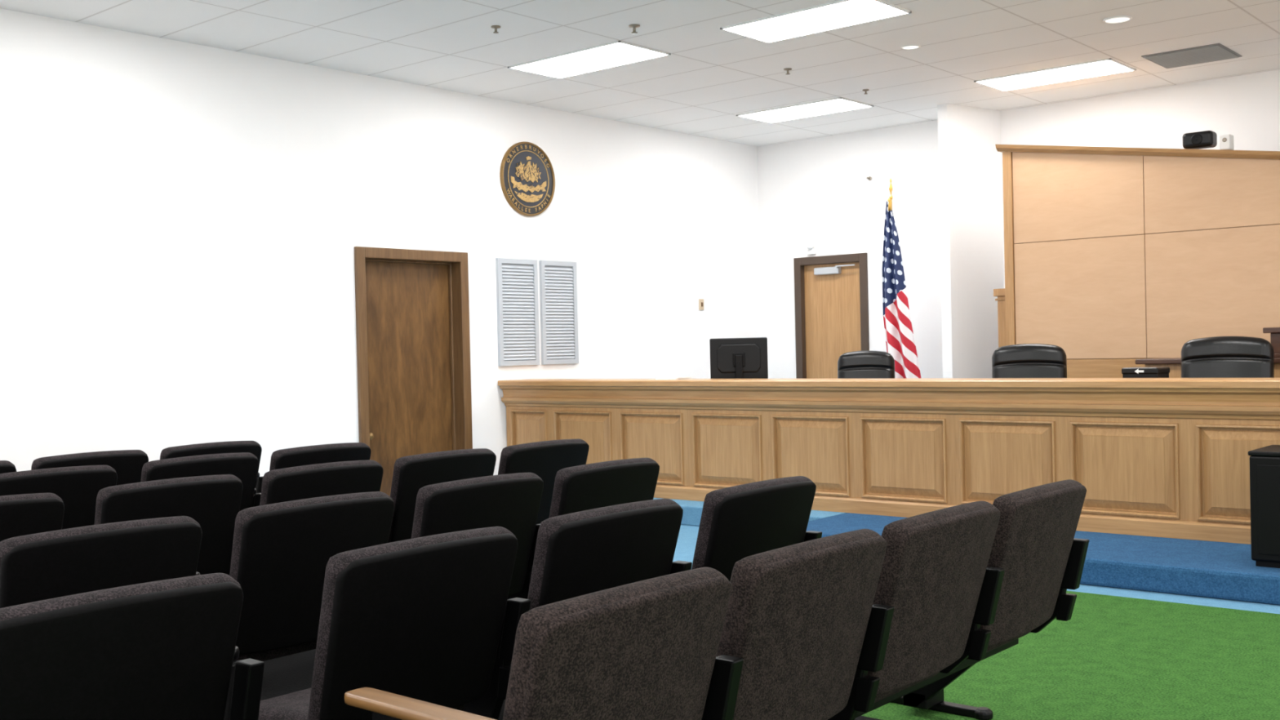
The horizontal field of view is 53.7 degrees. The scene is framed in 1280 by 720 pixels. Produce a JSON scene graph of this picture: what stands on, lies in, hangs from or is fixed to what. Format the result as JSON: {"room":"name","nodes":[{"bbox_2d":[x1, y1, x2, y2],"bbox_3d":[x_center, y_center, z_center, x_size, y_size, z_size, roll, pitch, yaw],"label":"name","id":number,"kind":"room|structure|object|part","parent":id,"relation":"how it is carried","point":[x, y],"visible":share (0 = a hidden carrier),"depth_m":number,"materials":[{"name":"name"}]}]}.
{"room":"courtroom","nodes":[
{"label":"courtroom","id":0,"kind":"room"},
{"bbox_2d":[0,8,761,476],"bbox_3d":[-3.324,-0.466,9.196,0.200,3.660,14.670,-1,1,41],"label":"wall","id":1,"kind":"structure","parent":0,"point":[182,224],"depth_m":9.64,"materials":[{"name":"paint"}]},
{"bbox_2d":[364,261,452,496],"bbox_3d":[-1.976,0.233,10.761,0.137,2.160,1.030,-1,1,41],"label":"door","id":2,"kind":"structure","parent":1,"relation":"in","point":[408,321],"depth_m":10.79,"materials":[{"name":"brown wood"}]},
{"bbox_3d":[-2.239,0.628,10.412,0.092,0.060,0.060,-1,1,41],"label":"knob","id":3,"kind":"part","parent":2,"relation":"part of","materials":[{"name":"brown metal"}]},
{"bbox_2d":[354,246,472,460],"bbox_3d":[-1.957,0.193,10.744,0.210,2.250,1.200,-1,1,41],"label":"trim","id":4,"kind":"structure","parent":1,"relation":"attached to","point":[457,262],"depth_m":11.07,"materials":[{"name":"brown wood"}]},
{"bbox_2d":[495,257,539,366],"bbox_3d":[-1.119,-0.438,11.595,0.030,0.977,0.500,-1,1,41],"label":"shutter","id":5,"kind":"object","parent":1,"relation":"in","point":[517,279],"visible":1,"depth_m":11.58,"materials":[{"name":"grey metal"}]},
{"bbox_2d":[499,141,555,216],"bbox_3d":[-1.034,-1.677,11.709,0.035,0.690,0.690,-1,1,41],"label":"seal","id":6,"kind":"object","parent":1,"relation":"attached to","point":[526,173],"visible":1,"depth_m":11.69,"materials":[{"name":"brown metal"}]},
{"bbox_2d":[538,260,578,364],"bbox_3d":[-0.768,-0.451,12.005,0.030,0.977,0.480,-1,1,41],"label":"shutter","id":7,"kind":"object","parent":1,"relation":"in","point":[557,279],"visible":1,"depth_m":12.00,"materials":[{"name":"grey metal"}]},
{"bbox_2d":[698,298,703,310],"bbox_3d":[0.669,-0.602,13.693,0.020,0.120,0.080,-1,1,41],"label":"wall switch plate","id":8,"kind":"object","parent":1,"relation":"attached to","point":[700,300],"visible":1,"depth_m":13.68,"materials":[{"name":"beige plastic"}]},
{"bbox_2d":[0,0,1279,146],"bbox_3d":[1.152,-2.410,5.308,12.100,0.100,14.670,-1,1,41],"label":"ceiling","id":9,"kind":"structure","parent":0,"point":[711,75],"depth_m":9.61,"materials":[{"name":"tile"}]},
{"bbox_2d":[490,25,500,33],"bbox_3d":[-1.013,-2.323,8.882,0.068,0.046,0.068,-1,1,41],"label":"sprinkler","id":10,"kind":"object","parent":9,"relation":"attached to","point":[495,27],"visible":1,"depth_m":8.87,"materials":[{"name":"silver metal"}]},
{"bbox_2d":[507,40,671,79],"bbox_3d":[-0.412,-2.365,9.985,1.200,0.012,0.600,-1,1,41],"label":"recessed light","id":11,"kind":"object","parent":9,"relation":"in","point":[617,53],"visible":1,"depth_m":9.95,"materials":[{"name":"white plastic"}]},
{"bbox_2d":[628,23,639,33],"bbox_3d":[-0.040,-2.341,8.943,0.081,0.056,0.081,-1,1,41],"label":"sprinkler","id":12,"kind":"object","parent":9,"relation":"attached to","point":[633,26],"visible":1,"depth_m":8.93,"materials":[{"name":"silver metal"}]},
{"bbox_2d":[783,67,791,75],"bbox_3d":[1.224,-2.390,10.466,0.068,0.046,0.068,-1,1,41],"label":"sprinkler","id":13,"kind":"object","parent":9,"relation":"attached to","point":[787,69],"visible":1,"depth_m":10.45,"materials":[{"name":"silver metal"}]},
{"bbox_2d":[736,97,873,123],"bbox_3d":[1.603,-2.434,12.340,1.200,0.012,0.600,-1,1,41],"label":"recessed light","id":14,"kind":"object","parent":9,"relation":"in","point":[838,104],"visible":1,"depth_m":12.31,"materials":[{"name":"white plastic"}]},
{"bbox_2d":[720,0,911,43],"bbox_3d":[1.226,-2.391,8.899,1.200,0.012,0.600,-1,1,41],"label":"recessed light","id":15,"kind":"object","parent":9,"relation":"in","point":[842,13],"visible":1,"depth_m":8.87,"materials":[{"name":"white plastic"}]},
{"bbox_2d":[900,44,919,50],"bbox_3d":[2.093,-2.418,9.775,0.150,0.012,0.150,-1,1,41],"label":"recessed light","id":16,"kind":"object","parent":9,"relation":"in","point":[907,47],"visible":1,"depth_m":9.76,"materials":[{"name":"white plastic"}]},
{"bbox_2d":[973,57,1136,91],"bbox_3d":[3.590,-2.466,10.955,1.200,0.012,0.600,-1,1,41],"label":"recessed light","id":17,"kind":"object","parent":9,"relation":"in","point":[1108,66],"visible":1,"depth_m":10.92,"materials":[{"name":"white plastic"}]},
{"bbox_2d":[1102,15,1132,24],"bbox_3d":[3.431,-2.442,9.077,0.200,0.012,0.200,-1,1,41],"label":"recessed light","id":18,"kind":"object","parent":9,"relation":"in","point":[1122,19],"visible":1,"depth_m":9.06,"materials":[{"name":"white plastic"}]},
{"bbox_2d":[1141,43,1242,68],"bbox_3d":[4.511,-2.479,10.324,0.600,0.016,0.620,-1,1,41],"label":"ceiling vent","id":19,"kind":"object","parent":9,"relation":"in","point":[1217,51],"visible":1,"depth_m":10.28,"materials":[{"name":"grey metal"}]},
{"bbox_2d":[260,524,1279,719],"bbox_3d":[1.249,1.350,5.204,11.900,0.100,14.470,-1,1,41],"label":"floor","id":20,"kind":"structure","parent":0,"point":[1122,654],"depth_m":5.31,"materials":[{"name":"green carpet"}]},
{"bbox_2d":[0,460,16,473],"bbox_3d":[-3.365,0.939,6.000,0.583,0.917,0.720,-1,1,41],"label":"seat","id":21,"kind":"object","parent":20,"relation":"on","point":[6,466],"visible":0.15,"depth_m":6.01,"materials":[{"name":"grey fabric"}]},
{"bbox_3d":[-3.227,0.720,5.889,0.210,0.485,0.587,-1,1,41],"label":"backrest","id":22,"kind":"part","parent":21,"relation":"part of","materials":[{"name":"grey fabric"}]},
{"bbox_2d":[0,493,64,542],"bbox_3d":[-2.437,0.933,4.469,0.583,0.917,0.720,-1,1,41],"label":"seat","id":23,"kind":"object","parent":20,"relation":"on","point":[24,514],"visible":0.27,"depth_m":4.42,"materials":[{"name":"grey fabric"}]},
{"bbox_3d":[-2.299,0.714,4.358,0.210,0.485,0.587,-1,1,41],"label":"backrest","id":24,"kind":"part","parent":23,"relation":"part of","materials":[{"name":"grey fabric"}]},
{"bbox_2d":[0,465,117,529],"bbox_3d":[-2.692,0.927,5.633,0.583,0.917,0.644,-1,1,41],"label":"seat","id":25,"kind":"object","parent":20,"relation":"on","point":[78,487],"visible":0.36,"depth_m":5.49,"materials":[{"name":"grey fabric"}]},
{"bbox_3d":[-2.579,0.710,5.493,0.210,0.485,0.587,-1,1,41],"label":"backrest","id":26,"kind":"part","parent":25,"relation":"part of","materials":[{"name":"grey fabric"}]},
{"bbox_2d":[31,449,148,485],"bbox_3d":[-2.904,0.923,6.538,0.583,0.917,0.644,-1,1,41],"label":"seat","id":27,"kind":"object","parent":20,"relation":"on","point":[128,464],"visible":0.2,"depth_m":6.39,"materials":[{"name":"grey fabric"}]},
{"bbox_3d":[-2.791,0.705,6.398,0.210,0.485,0.587,-1,1,41],"label":"backrest","id":28,"kind":"part","parent":27,"relation":"part of","materials":[{"name":"grey fabric"}]},
{"bbox_2d":[0,515,202,608],"bbox_3d":[-1.684,0.923,3.719,0.583,0.917,0.720,-1,1,41],"label":"seat","id":29,"kind":"object","parent":20,"relation":"on","point":[48,565],"visible":0.46,"depth_m":3.51,"materials":[{"name":"grey fabric"}]},
{"bbox_3d":[-1.546,0.705,3.608,0.210,0.485,0.587,-1,1,41],"label":"backrest","id":30,"kind":"part","parent":29,"relation":"part of","materials":[{"name":"grey fabric"}]},
{"bbox_2d":[0,573,264,719],"bbox_3d":[-1.244,0.923,2.711,0.583,0.917,0.720,-1,1,41],"label":"seat","id":31,"kind":"object","parent":20,"relation":"on","point":[166,649],"visible":1,"depth_m":2.57,"materials":[{"name":"grey fabric"}]},
{"bbox_3d":[-1.106,0.705,2.600,0.210,0.485,0.587,-1,1,41],"label":"backrest","id":32,"kind":"part","parent":31,"relation":"part of","materials":[{"name":"grey fabric"}]},
{"bbox_3d":[-1.067,0.671,2.986,0.380,0.030,0.058,-1,1,41],"label":"armrest","id":33,"kind":"part","parent":31,"relation":"part of","materials":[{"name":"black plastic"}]},
{"bbox_2d":[94,474,243,575],"bbox_3d":[-1.944,0.916,5.045,0.583,0.917,0.644,-1,1,41],"label":"seat","id":34,"kind":"object","parent":20,"relation":"on","point":[213,501],"visible":0.44,"depth_m":4.89,"materials":[{"name":"grey fabric"}]},
{"bbox_3d":[-1.831,0.698,4.905,0.210,0.485,0.587,-1,1,41],"label":"backrest","id":35,"kind":"part","parent":34,"relation":"part of","materials":[{"name":"grey fabric"}]},
{"bbox_2d":[140,452,261,511],"bbox_3d":[-2.224,0.911,6.180,0.583,0.917,0.644,-1,1,41],"label":"seat","id":36,"kind":"object","parent":20,"relation":"on","point":[243,465],"visible":0.23,"depth_m":6.00,"materials":[{"name":"grey fabric"}]},
{"bbox_3d":[-2.111,0.693,6.040,0.210,0.485,0.587,-1,1,41],"label":"backrest","id":37,"kind":"part","parent":36,"relation":"part of","materials":[{"name":"grey fabric"}]},
{"bbox_2d":[160,440,263,493],"bbox_3d":[-2.469,0.908,7.047,0.583,0.917,0.644,-1,1,41],"label":"seat","id":38,"kind":"object","parent":20,"relation":"on","point":[253,447],"visible":0.15,"depth_m":6.84,"materials":[{"name":"grey fabric"}]},
{"bbox_3d":[-2.356,0.690,6.907,0.210,0.485,0.587,-1,1,41],"label":"backrest","id":39,"kind":"part","parent":38,"relation":"part of","materials":[{"name":"grey fabric"}]},
{"bbox_2d":[229,491,394,661],"bbox_3d":[-1.191,0.906,4.295,0.583,0.917,0.644,-1,1,41],"label":"seat","id":40,"kind":"object","parent":20,"relation":"on","point":[282,552],"visible":0.59,"depth_m":4.05,"materials":[{"name":"grey fabric"}]},
{"bbox_3d":[-1.279,0.946,4.334,0.399,0.122,0.500,-1,1,41],"label":"seat","id":41,"kind":"part","parent":40,"relation":"part of","materials":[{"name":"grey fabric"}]},
{"bbox_3d":[-1.078,0.689,4.155,0.210,0.485,0.587,-1,1,41],"label":"backrest","id":42,"kind":"part","parent":40,"relation":"part of","materials":[{"name":"grey fabric"}]},
{"bbox_2d":[269,442,371,471],"bbox_3d":[-1.782,0.896,6.696,0.583,0.917,0.644,-1,1,41],"label":"seat","id":43,"kind":"object","parent":20,"relation":"on","point":[349,451],"visible":0.16,"depth_m":6.44,"materials":[{"name":"grey fabric"}]},
{"bbox_2d":[259,460,383,506],"bbox_3d":[-1.489,0.900,5.577,0.583,0.917,0.644,-1,1,41],"label":"seat","id":44,"kind":"object","parent":20,"relation":"on","point":[326,479],"visible":0.15,"depth_m":5.33,"materials":[{"name":"grey fabric"}]},
{"bbox_2d":[257,526,531,719],"bbox_3d":[-0.680,0.904,3.370,0.583,0.917,0.644,-1,1,41],"label":"seat","id":45,"kind":"object","parent":20,"relation":"on","point":[430,619],"visible":0.94,"depth_m":3.17,"materials":[{"name":"grey fabric"}]},
{"bbox_3d":[-0.767,0.944,3.409,0.399,0.122,0.500,-1,1,41],"label":"seat","id":46,"kind":"part","parent":45,"relation":"part of","materials":[{"name":"grey fabric"}]},
{"bbox_2d":[387,448,496,542],"bbox_3d":[-1.047,0.885,6.094,0.583,0.917,0.644,-1,1,41],"label":"seat","id":47,"kind":"object","parent":20,"relation":"on","point":[411,473],"visible":0.3,"depth_m":5.78,"materials":[{"name":"grey fabric"}]},
{"bbox_2d":[411,472,543,599],"bbox_3d":[-0.723,0.890,4.842,0.583,0.917,0.644,-1,1,41],"label":"seat","id":48,"kind":"object","parent":20,"relation":"on","point":[510,501],"visible":0.46,"depth_m":4.64,"materials":[{"name":"grey fabric"}]},
{"bbox_3d":[-0.610,0.672,4.702,0.210,0.485,0.587,-1,1,41],"label":"backrest","id":49,"kind":"part","parent":48,"relation":"part of","materials":[{"name":"grey fabric"}]},
{"bbox_2d":[497,439,589,524],"bbox_3d":[-0.618,0.870,6.595,0.583,0.917,0.644,-1,1,41],"label":"seat","id":50,"kind":"object","parent":20,"relation":"on","point":[544,459],"visible":0.27,"depth_m":6.38,"materials":[{"name":"grey fabric"}]},
{"bbox_3d":[-0.505,0.652,6.455,0.210,0.485,0.587,-1,1,41],"label":"backrest","id":51,"kind":"part","parent":50,"relation":"part of","materials":[{"name":"grey fabric"}]},
{"bbox_2d":[344,567,743,719],"bbox_3d":[-0.184,0.899,2.642,0.583,0.917,0.725,-1,1,41],"label":"seat","id":52,"kind":"object","parent":20,"relation":"on","point":[646,649],"visible":1,"depth_m":2.44,"materials":[{"name":"brown fabric"}]},
{"bbox_3d":[-0.419,0.671,2.406,0.420,0.022,0.070,-1,1,41],"label":"armrest","id":53,"kind":"part","parent":52,"relation":"part of","materials":[{"name":"brown wood"}]},
{"bbox_3d":[-0.045,0.681,2.533,0.210,0.485,0.587,-1,1,41],"label":"backrest","id":54,"kind":"part","parent":52,"relation":"part of","materials":[{"name":"brown fabric"}]},
{"bbox_3d":[-0.026,0.690,2.517,0.175,0.474,0.579,-1,1,41],"label":"panel","id":55,"kind":"part","parent":52,"relation":"part of","materials":[{"name":"brown fabric"}]},
{"bbox_2d":[511,498,692,662],"bbox_3d":[-0.218,0.888,3.910,0.583,0.917,0.644,-1,1,41],"label":"seat","id":56,"kind":"object","parent":20,"relation":"on","point":[582,553],"visible":0.53,"depth_m":3.65,"materials":[{"name":"grey fabric"}]},
{"bbox_3d":[-0.105,0.670,3.770,0.210,0.485,0.587,-1,1,41],"label":"backrest","id":57,"kind":"part","parent":56,"relation":"part of","materials":[{"name":"grey fabric"}]},
{"bbox_3d":[-0.086,0.679,3.754,0.175,0.474,0.579,-1,1,41],"label":"panel","id":58,"kind":"part","parent":56,"relation":"part of","materials":[{"name":"black fabric"}]},
{"bbox_2d":[548,457,659,518],"bbox_3d":[-0.268,0.874,5.374,0.583,0.917,0.644,-1,1,41],"label":"seat","id":59,"kind":"object","parent":20,"relation":"on","point":[579,488],"visible":0.34,"depth_m":5.11,"materials":[{"name":"grey fabric"}]},
{"bbox_2d":[691,475,822,582],"bbox_3d":[0.276,0.871,4.487,0.583,0.917,0.644,-1,1,41],"label":"seat","id":60,"kind":"object","parent":20,"relation":"on","point":[738,522],"visible":0.44,"depth_m":4.21,"materials":[{"name":"grey fabric"}]},
{"bbox_2d":[715,528,893,719],"bbox_3d":[0.272,0.884,3.175,0.583,0.917,0.644,-1,1,41],"label":"seat","id":61,"kind":"object","parent":20,"relation":"on","point":[806,628],"visible":0.88,"depth_m":2.96,"materials":[{"name":"brown fabric"}]},
{"bbox_3d":[0.384,0.666,3.034,0.210,0.485,0.587,-1,1,41],"label":"backrest","id":62,"kind":"part","parent":61,"relation":"part of","materials":[{"name":"brown fabric"}]},
{"bbox_2d":[855,638,1018,719],"bbox_3d":[0.710,1.142,4.205,0.655,0.360,1.380,-1,1,41],"label":"pedestal","id":63,"kind":"object","parent":20,"relation":"on","point":[928,694],"visible":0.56,"depth_m":4.59,"materials":[{"name":"black metal"}]},
{"bbox_2d":[866,501,1004,702],"bbox_3d":[0.696,0.690,3.674,0.583,0.558,0.642,-1,1,41],"label":"seat","id":64,"kind":"object","parent":63,"relation":"on","point":[937,580],"visible":0.69,"depth_m":3.46,"materials":[{"name":"brown fabric"}]},
{"bbox_3d":[0.613,0.909,3.715,0.399,0.122,0.500,-1,1,41],"label":"seat","id":65,"kind":"part","parent":64,"relation":"part of","materials":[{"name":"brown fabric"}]},
{"bbox_2d":[967,479,1088,658],"bbox_3d":[1.125,0.675,4.175,0.583,0.558,0.642,-1,1,41],"label":"seat","id":66,"kind":"object","parent":63,"relation":"on","point":[1035,544],"visible":0.62,"depth_m":3.96,"materials":[{"name":"brown fabric"}]},
{"bbox_3d":[1.042,0.894,4.216,0.399,0.122,0.500,-1,1,41],"label":"seat","id":67,"kind":"part","parent":66,"relation":"part of","materials":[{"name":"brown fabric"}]},
{"bbox_3d":[1.242,0.637,4.037,0.210,0.485,0.587,-1,1,41],"label":"backrest","id":68,"kind":"part","parent":66,"relation":"part of","materials":[{"name":"brown fabric"}]},
{"bbox_2d":[653,497,1279,604],"bbox_3d":[4.308,1.120,8.781,11.900,0.150,5.050,-1,1,41],"label":"platform","id":69,"kind":"structure","parent":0,"point":[1181,566],"depth_m":6.95,"materials":[{"name":"blue carpet"}]},
{"bbox_2d":[837,350,894,378],"bbox_3d":[2.015,0.495,11.167,0.605,1.155,0.644,-1,1,13],"label":"chair","id":70,"kind":"object","parent":69,"relation":"on","point":[866,364],"visible":0.31,"depth_m":11.32,"materials":[{"name":"black leather"}]},
{"bbox_2d":[497,377,1279,544],"bbox_3d":[3.272,0.598,7.802,11.590,0.960,0.440,-1,1,41],"label":"bench","id":71,"kind":"object","parent":69,"relation":"on","point":[1155,457],"visible":0.78,"depth_m":8.64,"materials":[{"name":"brown wood"}]},
{"bbox_3d":[-0.989,0.736,11.292,0.456,0.580,0.041,-1,1,41],"label":"raised panel","id":72,"kind":"part","parent":71,"relation":"part of","materials":[{"name":"brown wood"}]},
{"bbox_3d":[-0.487,0.728,10.863,0.672,0.580,0.041,-1,1,41],"label":"raised panel","id":73,"kind":"part","parent":71,"relation":"part of","materials":[{"name":"brown wood"}]},
{"bbox_3d":[0.096,0.720,10.363,0.672,0.580,0.041,-1,1,41],"label":"raised panel","id":74,"kind":"part","parent":71,"relation":"part of","materials":[{"name":"brown wood"}]},
{"bbox_2d":[655,376,691,379],"bbox_3d":[0.280,0.150,10.389,0.230,0.020,0.200,-1,1,41],"label":"paper stack","id":75,"kind":"object","parent":71,"relation":"on","point":[683,377],"visible":1,"depth_m":10.32,"materials":[{"name":"white paper"}]},
{"bbox_3d":[0.679,0.712,9.864,0.672,0.580,0.041,-1,1,41],"label":"raised panel","id":76,"kind":"part","parent":71,"relation":"part of","materials":[{"name":"brown wood"}]},
{"bbox_3d":[1.263,0.703,9.364,0.672,0.580,0.041,-1,1,41],"label":"raised panel","id":77,"kind":"part","parent":71,"relation":"part of","materials":[{"name":"brown wood"}]},
{"bbox_2d":[497,377,1279,388],"bbox_3d":[3.261,0.143,7.798,11.590,0.050,0.440,-1,1,41],"label":"countertop","id":78,"kind":"structure","parent":71,"relation":"on","point":[1073,383],"depth_m":8.64,"materials":[{"name":"brown wood"}]},
{"bbox_3d":[3.161,0.265,7.678,11.590,0.188,0.078,-1,1,41],"label":"cornice molding","id":79,"kind":"part","parent":71,"relation":"part of","materials":[{"name":"brown wood"}]},
{"bbox_3d":[1.846,0.695,8.865,0.672,0.580,0.041,-1,1,41],"label":"raised panel","id":80,"kind":"part","parent":71,"relation":"part of","materials":[{"name":"brown wood"}]},
{"bbox_3d":[3.194,1.027,7.704,11.590,0.108,0.030,-1,1,41],"label":"molding","id":81,"kind":"part","parent":71,"relation":"part of","materials":[{"name":"brown wood"}]},
{"bbox_3d":[2.430,0.686,8.366,0.672,0.580,0.041,-1,1,41],"label":"raised panel","id":82,"kind":"part","parent":71,"relation":"part of","materials":[{"name":"brown wood"}]},
{"bbox_3d":[3.013,0.678,7.866,0.672,0.580,0.041,-1,1,41],"label":"raised panel","id":83,"kind":"part","parent":71,"relation":"part of","materials":[{"name":"brown wood"}]},
{"bbox_3d":[3.596,0.670,7.367,0.672,0.580,0.041,-1,1,41],"label":"raised panel","id":84,"kind":"part","parent":71,"relation":"part of","materials":[{"name":"brown wood"}]},
{"bbox_2d":[882,178,920,378],"bbox_3d":[2.625,-0.391,12.618,0.525,2.870,0.320,-1,1,41],"label":"flag","id":85,"kind":"object","parent":69,"relation":"on","point":[899,333],"visible":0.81,"depth_m":12.61,"materials":[{"name":"multicoloured fabric"}]},
{"bbox_2d":[993,288,1006,347],"bbox_3d":[3.426,0.184,11.792,0.165,1.700,0.160,-1,1,41],"label":"wooden post","id":86,"kind":"object","parent":69,"relation":"on","point":[1000,293],"visible":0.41,"depth_m":11.75,"materials":[{"name":"brown wood"}]},
{"bbox_2d":[991,343,1066,377],"bbox_3d":[2.993,0.471,9.665,0.630,1.190,0.646,-1,1,17],"label":"chair","id":87,"kind":"object","parent":69,"relation":"on","point":[1021,360],"visible":0.34,"depth_m":9.81,"materials":[{"name":"black leather"}]},
{"bbox_2d":[995,144,1279,377],"bbox_3d":[6.334,-0.504,9.007,7.880,2.999,0.260,-1,1,41],"label":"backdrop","id":88,"kind":"structure","parent":69,"relation":"on","point":[1114,257],"depth_m":10.72,"materials":[{"name":"brown wood"}]},
{"bbox_3d":[3.412,-0.426,11.520,0.080,2.927,0.185,-1,1,41],"label":"edge post","id":89,"kind":"part","parent":88,"relation":"part of","materials":[{"name":"brown wood"}]},
{"bbox_3d":[3.817,-1.474,11.049,1.154,0.826,0.014,-1,1,41],"label":"veneer panel","id":90,"kind":"part","parent":88,"relation":"part of","materials":[{"name":"brown wood"}]},
{"bbox_3d":[3.838,-0.533,11.059,1.154,1.044,0.014,-1,1,41],"label":"veneer panel","id":91,"kind":"part","parent":88,"relation":"part of","materials":[{"name":"brown wood"}]},
{"bbox_3d":[3.862,0.512,11.069,1.154,1.034,0.014,-1,1,41],"label":"veneer panel","id":92,"kind":"part","parent":88,"relation":"part of","materials":[{"name":"brown wood"}]},
{"bbox_3d":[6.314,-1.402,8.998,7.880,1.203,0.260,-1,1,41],"label":"cap molding","id":93,"kind":"part","parent":88,"relation":"part of","materials":[{"name":"brown wood"}]},
{"bbox_2d":[1182,130,1217,149],"bbox_3d":[4.617,-1.813,10.421,0.240,0.130,0.166,-1,1,41],"label":"loudspeaker","id":94,"kind":"object","parent":88,"relation":"on","point":[1205,139],"visible":0.95,"depth_m":10.36,"materials":[{"name":"black plastic"}]},
{"bbox_3d":[4.704,-1.403,10.293,1.164,0.658,0.014,-1,1,41],"label":"veneer panel","id":95,"kind":"part","parent":88,"relation":"part of","materials":[{"name":"brown wood"}]},
{"bbox_3d":[4.723,-0.546,10.301,1.164,1.044,0.014,-1,1,41],"label":"veneer panel","id":96,"kind":"part","parent":88,"relation":"part of","materials":[{"name":"brown wood"}]},
{"bbox_2d":[1219,133,1234,150],"bbox_3d":[4.777,-1.769,10.285,0.080,0.125,0.126,-1,1,41],"label":"sensor box","id":97,"kind":"object","parent":88,"relation":"on","point":[1226,141],"visible":0.92,"depth_m":10.24,"materials":[{"name":"plastic"}]},
{"bbox_2d":[1135,357,1279,377],"bbox_3d":[5.538,0.492,8.737,3.960,1.050,0.550,-1,1,41],"label":"desk","id":98,"kind":"object","parent":69,"relation":"on","point":[1174,363],"visible":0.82,"depth_m":9.67,"materials":[{"name":"brown wood"}]},
{"bbox_2d":[1262,327,1279,357],"bbox_3d":[5.074,-0.136,9.082,1.040,0.220,0.480,-1,1,41],"label":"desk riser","id":99,"kind":"object","parent":98,"relation":"on","point":[1274,332],"visible":0.63,"depth_m":9.19,"materials":[{"name":"brown wood"}]},
{"bbox_2d":[1181,336,1274,377],"bbox_3d":[4.058,0.443,8.755,0.660,1.215,0.649,-1,1,29],"label":"chair","id":100,"kind":"object","parent":69,"relation":"on","point":[1215,357],"visible":0.28,"depth_m":8.88,"materials":[{"name":"black leather"}]},
{"bbox_2d":[1248,444,1279,568],"bbox_3d":[3.596,0.777,6.648,0.610,0.610,0.471,-1,1,41],"label":"trash can","id":101,"kind":"object","parent":69,"relation":"on","point":[1264,462],"visible":1,"depth_m":6.62,"materials":[{"name":"metal"}]},
{"bbox_3d":[3.445,0.782,6.471,0.520,0.470,0.006,-1,1,41],"label":"cabinet door","id":102,"kind":"part","parent":101,"relation":"part of","materials":[{"name":"black metal"}]},
{"bbox_3d":[3.617,0.691,8.204,11.590,0.750,0.605,-1,1,41],"label":"countertop","id":103,"kind":"structure","parent":69,"relation":"on","visible":0},
{"bbox_2d":[709,337,768,378],"bbox_3d":[0.825,0.087,10.512,0.480,0.540,0.260,-1,1,5],"label":"computer monitor","id":104,"kind":"object","parent":103,"relation":"on","point":[730,357],"visible":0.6,"depth_m":10.55,"materials":[{"name":"black plastic"}]},
{"bbox_3d":[0.826,0.147,10.513,0.100,0.420,0.060,-1,1,5],"label":"stand arm","id":105,"kind":"part","parent":104,"relation":"part of","materials":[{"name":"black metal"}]},
{"bbox_2d":[1121,366,1169,377],"bbox_3d":[3.378,0.184,8.434,0.240,0.270,0.254,-1,1,41],"label":"printer","id":106,"kind":"object","parent":103,"relation":"on","point":[1144,371],"visible":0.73,"depth_m":8.35,"materials":[{"name":"black plastic"}]},
{"bbox_2d":[937,103,1004,377],"bbox_3d":[3.277,-0.724,12.440,0.800,3.510,0.116,-2,1,-36],"label":"wall","id":107,"kind":"structure","parent":0,"point":[970,162],"depth_m":12.33,"materials":[{"name":"paint"}]},
{"bbox_2d":[756,69,1279,378],"bbox_3d":[5.974,-0.694,10.757,11.900,3.660,0.200,-1,1,41],"label":"wall","id":108,"kind":"structure","parent":0,"point":[818,191],"depth_m":13.29,"materials":[{"name":"paint"}]},
{"bbox_2d":[806,243,816,254],"bbox_3d":[1.896,-1.236,14.045,0.100,0.125,0.082,-1,1,41],"label":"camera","id":109,"kind":"object","parent":108,"relation":"attached to","point":[811,250],"visible":1,"depth_m":14.03,"materials":[{"name":"white plastic"}]},
{"bbox_2d":[793,253,869,378],"bbox_3d":[2.147,-0.056,13.965,0.930,2.195,0.130,-1,1,41],"label":"trim","id":110,"kind":"structure","parent":108,"relation":"attached to","point":[798,263],"depth_m":14.10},
{"bbox_2d":[804,262,861,378],"bbox_3d":[2.140,-0.015,13.956,0.760,2.105,0.145,-1,1,41],"label":"door","id":111,"kind":"structure","parent":108,"relation":"in","point":[832,291],"depth_m":14.00,"materials":[{"name":"brown wood"}]},
{"bbox_3d":[2.239,-1.022,13.766,0.240,0.028,0.030,-1,1,41],"label":"closer arm","id":112,"kind":"part","parent":111,"relation":"part of","materials":[{"name":"metal"}]}
]}

